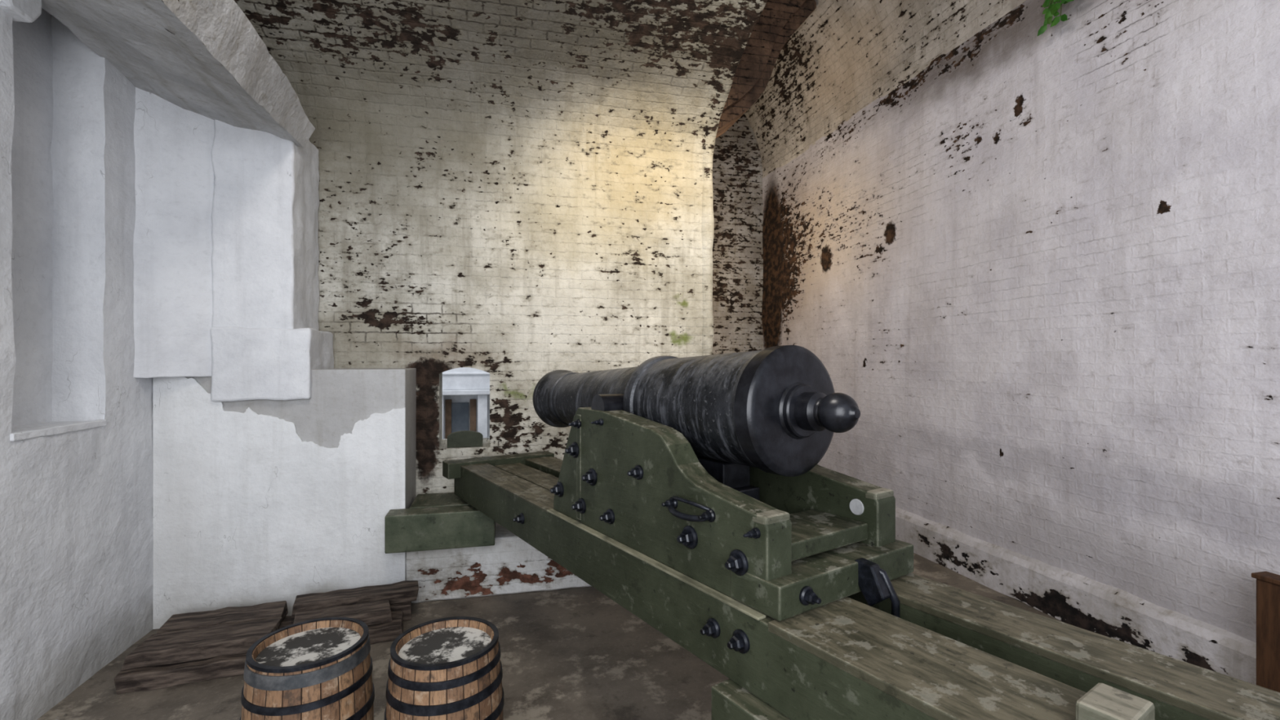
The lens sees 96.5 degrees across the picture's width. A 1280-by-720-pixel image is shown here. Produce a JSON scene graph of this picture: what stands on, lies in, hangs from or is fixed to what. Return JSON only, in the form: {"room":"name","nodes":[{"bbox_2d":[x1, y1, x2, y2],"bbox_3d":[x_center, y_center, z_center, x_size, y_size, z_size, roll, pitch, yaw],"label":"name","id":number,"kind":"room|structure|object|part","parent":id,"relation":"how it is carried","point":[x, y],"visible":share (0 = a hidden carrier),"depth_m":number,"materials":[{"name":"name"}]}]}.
{"room":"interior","nodes":[
{"label":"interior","id":0,"kind":"room"},
{"bbox_2d":[0,8,153,719],"bbox_3d":[-2.397,-0.750,0.916,0.234,4.700,6.131,0,0,-14],"label":"wall","id":1,"kind":"structure","parent":0,"point":[77,526],"depth_m":2.90,"materials":[{"name":"white paint"}]},
{"bbox_2d":[0,0,41,22],"bbox_3d":[-2.698,-1.625,2.390,0.200,0.350,0.210,0,0,-14],"label":"trim","id":2,"kind":"structure","parent":1,"relation":"attached to","point":[21,11],"depth_m":2.42,"materials":[{"name":"white paint"}]},
{"bbox_2d":[9,419,106,441],"bbox_3d":[-2.726,0.327,2.693,0.034,0.039,0.590,0,0,-14],"label":"trim","id":3,"kind":"structure","parent":1,"relation":"attached to","point":[59,429],"depth_m":2.64,"materials":[{"name":"white paint"}]},
{"bbox_2d":[133,87,214,377],"bbox_3d":[-2.735,-0.749,3.400,0.342,1.706,0.310,0,0,-14],"label":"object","id":4,"kind":"structure","parent":1,"relation":"attached to","point":[175,179],"depth_m":3.33,"materials":[{"name":"white paint"}]},
{"bbox_2d":[41,0,315,147],"bbox_3d":[-1.823,-1.595,0.806,0.904,0.609,5.660,0,0,-14],"label":"ceiling beam","id":5,"kind":"structure","parent":1,"relation":"attached to","point":[206,58],"depth_m":2.74,"materials":[{"name":"white paint"}]},
{"bbox_2d":[186,368,416,508],"bbox_3d":[-2.279,0.830,3.827,1.400,1.540,0.520,0,0,-14],"label":"wall","id":6,"kind":"structure","parent":0,"point":[341,397],"depth_m":3.66,"materials":[{"name":"grey paint"}]},
{"bbox_2d":[152,377,405,629],"bbox_3d":[-2.214,0.843,3.567,1.402,1.513,0.016,0,0,-14],"label":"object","id":7,"kind":"structure","parent":6,"relation":"attached to","point":[246,511],"depth_m":3.52,"materials":[{"name":"white paint"}]},
{"bbox_2d":[405,521,591,603],"bbox_3d":[-0.475,1.402,4.258,2.316,0.405,0.515,0,0,-14],"label":"trim","id":8,"kind":"structure","parent":6,"relation":"attached to","point":[512,565],"depth_m":3.87,"materials":[{"name":"white paint"}]},
{"bbox_2d":[384,492,495,553],"bbox_3d":[-1.325,1.081,3.886,0.660,0.233,0.580,0,0,-14],"label":"wooden beam","id":9,"kind":"structure","parent":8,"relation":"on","point":[433,521],"depth_m":3.62,"materials":[{"name":"green wood"}]},
{"bbox_2d":[234,0,752,496],"bbox_3d":[-0.747,-0.725,1.593,4.110,4.650,6.663,0,0,-14],"label":"wall","id":10,"kind":"structure","parent":0,"point":[510,191],"depth_m":4.26,"materials":[{"name":"brick"}]},
{"bbox_2d":[210,120,319,330],"bbox_3d":[-2.435,-0.838,3.758,0.468,1.344,0.558,0,0,-14],"label":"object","id":11,"kind":"structure","parent":10,"relation":"attached to","point":[265,255],"depth_m":3.52,"materials":[{"name":"white paint"}]},
{"bbox_2d":[210,326,333,402],"bbox_3d":[-2.385,0.022,3.763,0.559,0.473,0.568,0,0,-14],"label":"trim","id":12,"kind":"structure","parent":10,"relation":"attached to","point":[268,363],"depth_m":3.51,"materials":[{"name":"white paint"}]},
{"bbox_2d":[447,430,483,448],"bbox_3d":[-1.332,0.601,4.353,0.260,0.125,0.030,0,0,-14],"label":"plate","id":13,"kind":"object","parent":10,"relation":"attached to","point":[464,438],"visible":1,"depth_m":4.34,"materials":[{"name":"green paint"}]},
{"bbox_2d":[701,0,767,355],"bbox_3d":[1.282,-0.755,1.840,0.128,4.710,6.164,0,0,-14],"label":"trim","id":14,"kind":"structure","parent":10,"relation":"attached to","point":[757,6],"depth_m":4.75,"materials":[{"name":"paint"}]},
{"bbox_2d":[36,552,1066,719],"bbox_3d":[-0.037,1.650,2.668,6.000,0.100,9.200,0,0,-14],"label":"floor","id":15,"kind":"structure","parent":0,"point":[570,653],"depth_m":2.91,"materials":[{"name":"concrete"}]},
{"bbox_2d":[114,600,294,694],"bbox_3d":[-2.286,1.519,3.097,0.701,0.162,0.573,0,0,-20],"label":"wooden planks","id":16,"kind":"object","parent":15,"relation":"on","point":[189,647],"visible":0.87,"depth_m":2.91,"materials":[{"name":"brown wood"}]},
{"bbox_2d":[240,617,374,719],"bbox_3d":[-1.147,1.288,1.987,0.408,0.624,0.408,0,0,-31],"label":"wooden barrel","id":17,"kind":"object","parent":15,"relation":"on","point":[321,668],"visible":1,"depth_m":1.90,"materials":[{"name":"brown wood"}]},
{"bbox_2d":[291,580,418,644],"bbox_3d":[-1.678,1.509,3.376,0.691,0.183,0.444,0,0,-21],"label":"wooden plank","id":18,"kind":"object","parent":15,"relation":"on","point":[384,608],"visible":0.73,"depth_m":3.37,"materials":[{"name":"brown wood"}]},
{"bbox_2d":[384,616,504,719],"bbox_3d":[-0.678,1.288,1.996,0.396,0.624,0.396,0,0,13],"label":"wooden barrel","id":19,"kind":"object","parent":15,"relation":"on","point":[448,668],"visible":1,"depth_m":1.89,"materials":[{"name":"brown wood"}]},
{"bbox_2d":[442,345,1279,719],"bbox_3d":[0.189,0.775,2.377,0.829,1.650,4.367,0,0,-34],"label":"cannon","id":20,"kind":"object","parent":15,"relation":"on","point":[692,494],"visible":1,"depth_m":1.79,"materials":[{"name":"green wood"}]},
{"bbox_3d":[0.147,0.494,1.847,0.058,0.032,0.209,0,0,-34],"label":"grab handle","id":21,"kind":"part","parent":20,"relation":"part of","materials":[{"name":"metal"}]},
{"bbox_3d":[0.158,0.464,1.855,0.054,0.033,0.201,0,0,-34],"label":"grab handle","id":22,"kind":"part","parent":20,"relation":"part of","materials":[{"name":"metal"}]},
{"bbox_3d":[0.725,0.704,1.719,0.105,0.191,0.028,0,0,29],"label":"pawl rod","id":23,"kind":"part","parent":20,"relation":"part of","materials":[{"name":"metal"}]},
{"bbox_2d":[1251,571,1279,692],"bbox_3d":[2.702,1.260,2.414,0.200,0.680,0.240,0,0,-14],"label":"wooden post","id":24,"kind":"object","parent":15,"relation":"on","point":[1268,584],"visible":0.71,"depth_m":2.42,"materials":[{"name":"brown wood"}]},
{"bbox_2d":[711,113,763,355],"bbox_3d":[0.911,-1.150,7.422,1.890,5.500,0.001,0,0,-14],"label":"wall","id":25,"kind":"structure","parent":0,"point":[737,167],"depth_m":7.51,"materials":[{"name":"white brick"}]},
{"bbox_2d":[744,0,1026,177],"bbox_3d":[1.857,-3.115,3.236,1.770,1.570,8.600,0,0,-14],"label":"ceiling","id":26,"kind":"structure","parent":0,"point":[846,55],"depth_m":5.52,"materials":[{"name":"paint"}]},
{"bbox_2d":[761,0,1279,642],"bbox_3d":[2.659,-0.410,3.433,0.033,4.020,8.600,0,0,-14],"label":"wall","id":27,"kind":"structure","parent":0,"point":[1040,274],"depth_m":3.49,"materials":[{"name":"paint"}]},
{"bbox_2d":[1037,0,1073,35],"bbox_3d":[2.568,-2.182,3.444,0.134,0.320,0.292,0,0,-14],"label":"hanging plant","id":28,"kind":"object","parent":27,"relation":"attached to","point":[1052,9],"visible":1,"depth_m":3.49,"materials":[{"name":"green plant"}]},
{"bbox_2d":[895,506,1256,684],"bbox_3d":[2.647,1.439,3.420,0.100,0.330,8.584,0,0,-14],"label":"baseboard","id":29,"kind":"structure","parent":27,"relation":"attached to","point":[1074,599],"depth_m":3.38,"materials":[{"name":"white paint"}]},
{"bbox_3d":[1.007,-1.150,3.028,0.020,5.500,8.600,0,0,-14],"label":"wall","id":30,"kind":"structure","parent":0,"visible":0},
{"bbox_2d":[715,0,816,137],"bbox_3d":[1.021,-2.896,5.631,1.270,1.988,0.550,0,0,-14],"label":"trim","id":31,"kind":"structure","parent":30,"relation":"attached to","point":[728,117],"depth_m":5.40,"materials":[{"name":"brick"}]},
{"bbox_2d":[721,0,812,113],"bbox_3d":[1.075,-2.924,5.297,1.222,1.932,0.135,0,0,-14],"label":"trim","id":32,"kind":"structure","parent":30,"relation":"attached to","point":[775,14],"depth_m":5.24,"materials":[{"name":"brick"}]},
{"label":"outside","id":33,"kind":"structure","parent":0,"visible":0},
{"bbox_3d":[-4.176,2.050,7.778,7.600,0.100,6.900,0,0,-14],"label":"ground","id":34,"kind":"structure","parent":33,"visible":0},
{"bbox_2d":[442,395,487,439],"bbox_3d":[-2.703,1.250,8.573,2.040,1.500,0.140,0,0,-14],"label":"columns","id":35,"kind":"structure","parent":34,"relation":"on","point":[482,399],"depth_m":8.58,"materials":[{"name":"white paint"}]},
{"bbox_2d":[442,367,489,439],"bbox_3d":[-3.804,-0.200,8.359,6.600,4.400,0.350,0,0,-14],"label":"facade","id":36,"kind":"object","parent":34,"relation":"on","point":[460,384],"visible":0.02,"depth_m":8.63,"materials":[{"name":"white paint"}]},
{"bbox_2d":[451,402,468,432],"bbox_3d":[-2.736,1.075,8.729,1.550,0.850,0.060,0,0,-14],"label":"pane","id":37,"kind":"object","parent":36,"relation":"attached to","point":[460,411],"visible":0.2,"depth_m":8.70,"materials":[{"name":"blue glass"}]},
{"bbox_2d":[444,399,475,439],"bbox_3d":[-2.734,1.300,8.720,0.450,1.400,0.080,0,0,-14],"label":"doors","id":38,"kind":"structure","parent":36,"relation":"attached to","point":[447,402],"depth_m":8.65,"materials":[{"name":"brown wood"}]}
]}

